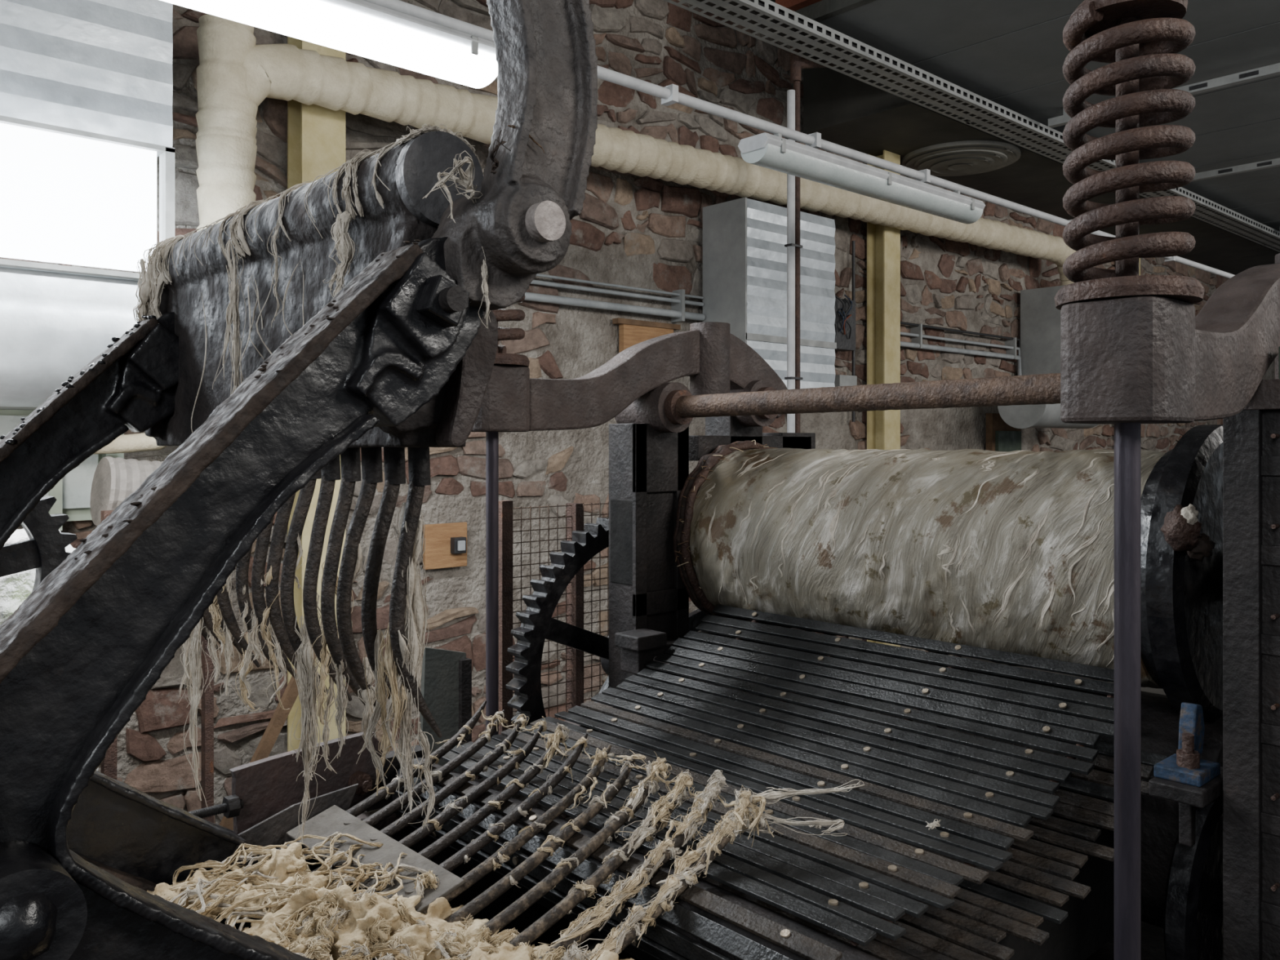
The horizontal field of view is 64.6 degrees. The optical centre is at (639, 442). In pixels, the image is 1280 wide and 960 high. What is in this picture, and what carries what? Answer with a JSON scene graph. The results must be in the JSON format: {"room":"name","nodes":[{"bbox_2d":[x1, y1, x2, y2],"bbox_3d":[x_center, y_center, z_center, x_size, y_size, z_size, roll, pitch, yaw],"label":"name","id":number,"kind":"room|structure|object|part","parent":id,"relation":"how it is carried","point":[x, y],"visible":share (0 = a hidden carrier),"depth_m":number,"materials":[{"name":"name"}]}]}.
{"room":"textile factory","nodes":[
{"label":"textile factory","id":0,"kind":"room"},
{"bbox_2d":[0,0,1275,831],"bbox_3d":[3.583,-0.488,9.411,26.000,4.574,0.364,0,0,-42],"label":"wall","id":1,"kind":"structure","parent":0,"point":[630,229],"depth_m":5.73,"materials":[{"name":"stone"}]},
{"bbox_2d":[0,409,124,530],"bbox_3d":[-2.399,0.040,3.654,1.000,0.580,0.090,0,0,-42],"label":"window","id":2,"kind":"structure","parent":1,"relation":"in","point":[72,493],"depth_m":3.86,"materials":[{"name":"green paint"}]},
{"bbox_2d":[0,0,173,409],"bbox_3d":[-2.699,-1.335,2.909,2.350,2.430,0.744,0,0,-42],"label":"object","id":3,"kind":"object","parent":1,"relation":"attached to","point":[104,67],"visible":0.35,"depth_m":3.24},
{"bbox_2d":[0,115,174,280],"bbox_3d":[-2.456,-0.767,2.643,2.350,0.451,0.065,0,0,-42],"label":"window","id":4,"kind":"structure","parent":3,"relation":"attached to","point":[68,196],"depth_m":3.24,"materials":[{"name":"pale green paint"},{"name":"glass"}]},
{"bbox_2d":[422,522,466,569],"bbox_3d":[-0.965,0.510,5.019,0.232,0.220,0.101,0,0,-23],"label":"board","id":5,"kind":"object","parent":1,"relation":"attached to","point":[446,544],"visible":0.98,"depth_m":5.00,"materials":[{"name":"brown wood"}]},
{"bbox_2d":[612,317,680,352],"bbox_3d":[0.044,-0.600,5.947,0.500,0.220,0.050,0,0,-42],"label":"boarded opening","id":6,"kind":"object","parent":1,"relation":"attached to","point":[632,332],"visible":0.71,"depth_m":5.87,"materials":[{"name":"brown wood"}]},
{"bbox_2d":[512,240,1022,422],"bbox_3d":[1.280,-0.800,7.076,5.649,1.300,0.095,0,0,-42],"label":"conduit","id":7,"kind":"object","parent":1,"relation":"attached to","point":[677,313],"visible":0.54,"depth_m":6.08,"materials":[{"name":"plastic"}]},
{"bbox_2d":[702,197,836,388],"bbox_3d":[0.832,-0.850,6.412,0.890,1.200,0.350,0,0,-42],"label":"electrical cabinet","id":8,"kind":"object","parent":1,"relation":"attached to","point":[744,239],"visible":0.59,"depth_m":6.18,"materials":[{"name":"grey metal"}]},
{"bbox_2d":[834,294,857,386],"bbox_3d":[1.379,-0.666,7.058,0.330,0.732,0.156,0,0,-42],"label":"junction box","id":9,"kind":"object","parent":1,"relation":"attached to","point":[845,309],"visible":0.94,"depth_m":7.04,"materials":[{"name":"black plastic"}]},
{"bbox_2d":[986,413,1021,451],"bbox_3d":[3.161,0.000,8.762,0.500,0.500,0.090,0,0,-42],"label":"boarded opening","id":10,"kind":"object","parent":1,"relation":"attached to","point":[1000,436],"visible":0.46,"depth_m":8.64,"materials":[{"name":"brown wood"}]},
{"bbox_2d":[997,284,1098,428],"bbox_3d":[3.328,-0.730,8.468,1.150,1.240,0.690,0,0,-42],"label":"electrical cabinet","id":11,"kind":"object","parent":1,"relation":"attached to","point":[1040,318],"visible":0.37,"depth_m":8.79,"materials":[{"name":"grey metal"}]},
{"bbox_2d":[769,0,1279,231],"bbox_3d":[6.495,-2.520,6.426,26.260,0.660,8.700,0,0,-42],"label":"ceiling","id":12,"kind":"structure","parent":0,"point":[1011,54],"depth_m":5.76,"materials":[{"name":"grey paint"}]},
{"bbox_2d":[363,0,1235,278],"bbox_3d":[1.142,-2.000,4.675,10.000,1.500,0.060,0,0,-42],"label":"conduit pipe","id":13,"kind":"object","parent":12,"relation":"hanging from","point":[669,95],"visible":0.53,"depth_m":4.06,"materials":[{"name":"white metal"}]},
{"bbox_2d":[160,0,497,88],"bbox_3d":[-1.052,-1.190,2.665,1.550,0.144,0.230,0,0,-42],"label":"lamp","id":14,"kind":"object","parent":13,"relation":"attached to","point":[361,28],"visible":0.93,"depth_m":2.84,"materials":[{"name":"grey paint"}]},
{"bbox_2d":[737,132,985,223],"bbox_3d":[1.072,-1.190,4.610,1.690,0.144,0.162,0,0,-42],"label":"lamp","id":15,"kind":"object","parent":13,"relation":"attached to","point":[774,152],"visible":1,"depth_m":4.42,"materials":[{"name":"grey paint"}]},
{"bbox_2d":[663,0,1279,252],"bbox_3d":[4.636,-2.135,8.724,13.425,0.130,0.240,0,0,-42],"label":"cable tray","id":16,"kind":"object","parent":12,"relation":"attached to","point":[768,18],"visible":0.77,"depth_m":5.84,"materials":[{"name":"grey metal"}]},
{"bbox_2d":[803,52,1279,275],"bbox_3d":[7.486,-2.430,12.183,16.500,0.640,0.850,0,0,-43],"label":"ceiling soffit","id":17,"kind":"structure","parent":12,"relation":"attached to","point":[848,112],"depth_m":7.14,"materials":[{"name":"black paint"}]},
{"bbox_2d":[901,140,1020,176],"bbox_3d":[2.365,-2.074,7.484,0.840,0.077,0.840,0,0,-43],"label":"diffuser","id":18,"kind":"object","parent":17,"relation":"attached to","point":[965,157],"depth_m":7.32,"materials":[{"name":"grey metal"}]},
{"bbox_2d":[1048,62,1279,182],"bbox_3d":[6.275,-2.148,6.509,5.002,0.105,5.120,0,0,-43],"label":"struts","id":19,"kind":"object","parent":12,"relation":"attached to","point":[1271,70],"depth_m":6.06,"materials":[{"name":"grey metal"}]},
{"bbox_2d":[952,655,1165,694],"bbox_3d":[6.399,1.800,6.338,26.000,0.100,8.700,0,0,-42],"label":"floor","id":20,"kind":"structure","parent":0,"point":[1157,691],"depth_m":7.50,"materials":[{"name":"concrete"}]},
{"bbox_2d":[0,528,98,771],"bbox_3d":[-2.005,0.957,2.546,1.152,1.584,0.597,0,0,-42],"label":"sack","id":21,"kind":"object","parent":20,"relation":"on","point":[15,588],"visible":0.03,"depth_m":2.64,"materials":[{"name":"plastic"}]},
{"bbox_2d":[100,510,213,822],"bbox_3d":[-1.679,0.990,3.534,0.360,1.520,0.040,0,0,-42],"label":"guard","id":22,"kind":"object","parent":20,"relation":"on","point":[108,766],"visible":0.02,"depth_m":3.63,"materials":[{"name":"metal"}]},
{"bbox_2d":[219,648,316,830],"bbox_3d":[-1.489,1.275,3.878,0.543,0.943,0.030,0,0,-42],"label":"wooden plank","id":23,"kind":"object","parent":20,"relation":"on","point":[271,734],"visible":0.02,"depth_m":3.93,"materials":[{"name":"brown wood"}]},
{"bbox_2d":[287,35,345,751],"bbox_3d":[-1.430,-0.500,4.476,0.200,4.500,0.152,0,0,-42],"label":"steel column","id":24,"kind":"structure","parent":20,"relation":"on","point":[316,134],"depth_m":4.44,"materials":[{"name":"yellow paint"}]},
{"bbox_2d":[215,807,639,959],"bbox_3d":[-0.280,1.255,1.453,1.950,0.990,1.360,0,0,-42],"label":"trough","id":25,"kind":"object","parent":20,"relation":"on","point":[535,911],"visible":0.02,"depth_m":2.25,"materials":[{"name":"metal"}]},
{"bbox_2d":[188,732,425,834],"bbox_3d":[-0.647,0.669,1.964,0.540,0.162,0.090,0,0,-42],"label":"wooden board","id":26,"kind":"object","parent":25,"relation":"on","point":[261,788],"visible":0.63,"depth_m":1.94,"materials":[{"name":"wood"}]},
{"bbox_2d":[146,831,634,959],"bbox_3d":[-0.397,0.736,1.385,0.666,0.164,0.940,0,0,-42],"label":"pile","id":27,"kind":"object","parent":25,"relation":"in","point":[300,910],"visible":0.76,"depth_m":1.50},
{"bbox_2d":[0,0,940,959],"bbox_3d":[-0.354,0.039,1.500,1.354,1.622,1.019,0,0,-42],"label":"carding machine arm","id":28,"kind":"object","parent":25,"relation":"attached to","point":[348,309],"visible":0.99,"depth_m":1.14,"materials":[{"name":"metal"}]},
{"bbox_2d":[391,604,1167,959],"bbox_3d":[0.238,0.650,1.948,0.963,0.440,1.350,0,0,-42],"label":"conveyor","id":29,"kind":"object","parent":25,"relation":"on","point":[1019,864],"visible":0.77,"depth_m":1.77,"materials":[{"name":"wood"},{"name":"steel"}]},
{"bbox_2d":[418,647,471,773],"bbox_3d":[-0.677,1.220,3.462,0.200,1.060,0.060,0,0,-42],"label":"box","id":30,"kind":"object","parent":20,"relation":"on","point":[446,675],"visible":0.24,"depth_m":3.46,"materials":[{"name":"metal"}]},
{"bbox_2d":[498,500,608,734],"bbox_3d":[-0.167,0.965,3.380,0.740,1.570,0.050,0,0,-42],"label":"guard","id":31,"kind":"object","parent":20,"relation":"on","point":[575,515],"visible":0.37,"depth_m":3.25,"materials":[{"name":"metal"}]},
{"bbox_2d":[784,45,835,432],"bbox_3d":[0.944,-0.500,5.602,0.375,4.500,0.060,0,0,-39],"label":"support pole","id":32,"kind":"object","parent":20,"relation":"on","point":[797,63],"visible":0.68,"depth_m":5.49,"materials":[{"name":"metal"}]},
{"bbox_2d":[471,253,1279,959],"bbox_3d":[0.602,0.713,2.190,1.353,2.075,1.695,0,0,-42],"label":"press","id":33,"kind":"object","parent":20,"relation":"on","point":[1126,363],"visible":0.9,"depth_m":1.55,"materials":[{"name":"brown metal"}]},
{"bbox_2d":[483,174,529,367],"bbox_3d":[-0.341,-0.393,2.333,0.172,0.434,0.172,0,0,-42],"label":"spring","id":34,"kind":"object","parent":33,"relation":"on","point":[502,357],"visible":0.12,"depth_m":2.28,"materials":[{"name":"metal"}]},
{"bbox_2d":[505,517,724,731],"bbox_3d":[-0.027,0.610,2.891,0.821,0.822,0.100,0,0,-42],"label":"gear","id":35,"kind":"object","parent":33,"relation":"attached to","point":[537,625],"visible":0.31,"depth_m":2.67,"materials":[{"name":"black metal"}]},
{"bbox_3d":[0.255,0.786,2.885,0.765,1.928,0.200,0,0,-43],"label":"frame","id":36,"kind":"part","parent":33,"relation":"part of","materials":[{"name":"metal"}]},
{"bbox_2d":[672,424,1222,722],"bbox_3d":[0.691,0.250,2.404,0.603,0.570,1.490,0,0,-42],"label":"roller","id":37,"kind":"object","parent":33,"relation":"attached to","point":[1013,552],"visible":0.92,"depth_m":2.11,"materials":[{"name":"fabric"}]},
{"bbox_2d":[725,627,1222,928],"bbox_3d":[0.720,0.730,2.382,0.440,0.440,1.260,0,0,-42],"label":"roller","id":38,"kind":"object","parent":33,"relation":"attached to","point":[1160,721],"visible":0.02,"depth_m":1.86,"materials":[{"name":"metal"}]},
{"bbox_2d":[1053,0,1204,310],"bbox_3d":[0.619,-0.463,1.286,0.172,0.574,0.172,0,0,-42],"label":"spring","id":39,"kind":"object","parent":33,"relation":"on","point":[1141,40],"visible":0.97,"depth_m":1.24,"materials":[{"name":"metal"}]},
{"bbox_3d":[0.711,0.802,2.184,1.200,1.895,1.540,0,0,-43],"label":"frame","id":40,"kind":"part","parent":33,"relation":"part of","materials":[{"name":"metal"}]},
{"bbox_2d":[1148,702,1222,846],"bbox_3d":[0.988,0.538,1.720,0.421,0.224,0.080,0,0,-42],"label":"bolt","id":41,"kind":"object","parent":33,"relation":"attached to","point":[1185,779],"visible":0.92,"depth_m":1.61,"materials":[{"name":"paint"}]},
{"bbox_2d":[1163,797,1222,959],"bbox_3d":[1.032,0.800,1.760,0.400,0.400,0.100,0,0,-42],"label":"wheel","id":42,"kind":"object","parent":33,"relation":"attached to","point":[1193,918],"visible":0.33,"depth_m":1.67,"materials":[{"name":"metal"}]},
{"bbox_2d":[866,150,900,647],"bbox_3d":[1.785,-0.500,7.422,0.200,4.500,0.152,0,0,-42],"label":"steel column","id":43,"kind":"structure","parent":20,"relation":"on","point":[883,242],"depth_m":7.41,"materials":[{"name":"yellow paint"}]},
{"bbox_2d":[195,13,1076,285],"bbox_3d":[1.122,-0.950,6.549,7.722,1.701,0.234,0,0,-42],"label":"insulated pipe","id":44,"kind":"object","parent":43,"relation":"attached to","point":[235,74],"visible":0.65,"depth_m":4.45,"materials":[{"name":"fabric"}]},
{"bbox_2d":[89,456,163,525],"bbox_3d":[-1.676,0.111,3.741,0.611,0.408,0.274,0,0,-42],"label":"flexible duct","id":45,"kind":"object","parent":44,"relation":"attached to","point":[114,479],"visible":0.14,"depth_m":3.52,"materials":[{"name":"white fabric"}]},
{"bbox_2d":[93,432,167,453],"bbox_3d":[-1.969,-0.153,3.825,0.466,0.396,0.070,0,0,-42],"label":"insulated pipe","id":46,"kind":"object","parent":44,"relation":"attached to","point":[135,442],"visible":0.23,"depth_m":3.83,"materials":[{"name":"fabric"}]},
{"bbox_2d":[1138,257,1140,275],"bbox_3d":[5.007,-0.500,10.374,0.200,4.500,0.152,0,0,-42],"label":"steel column","id":47,"kind":"structure","parent":20,"relation":"on","point":[1139,258],"depth_m":10.37,"materials":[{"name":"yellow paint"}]},
{"bbox_3d":[-1.433,0.985,1.800,0.720,1.530,0.290,0,0,-43],"label":"shaft","id":48,"kind":"object","parent":20,"relation":"on","visible":0},
{"bbox_2d":[0,495,77,591],"bbox_3d":[-1.308,0.250,1.887,0.471,0.472,0.090,0,0,-42],"label":"gear","id":49,"kind":"object","parent":48,"relation":"attached to","point":[44,551],"visible":0.25,"depth_m":1.98,"materials":[{"name":"black metal"}]}
]}

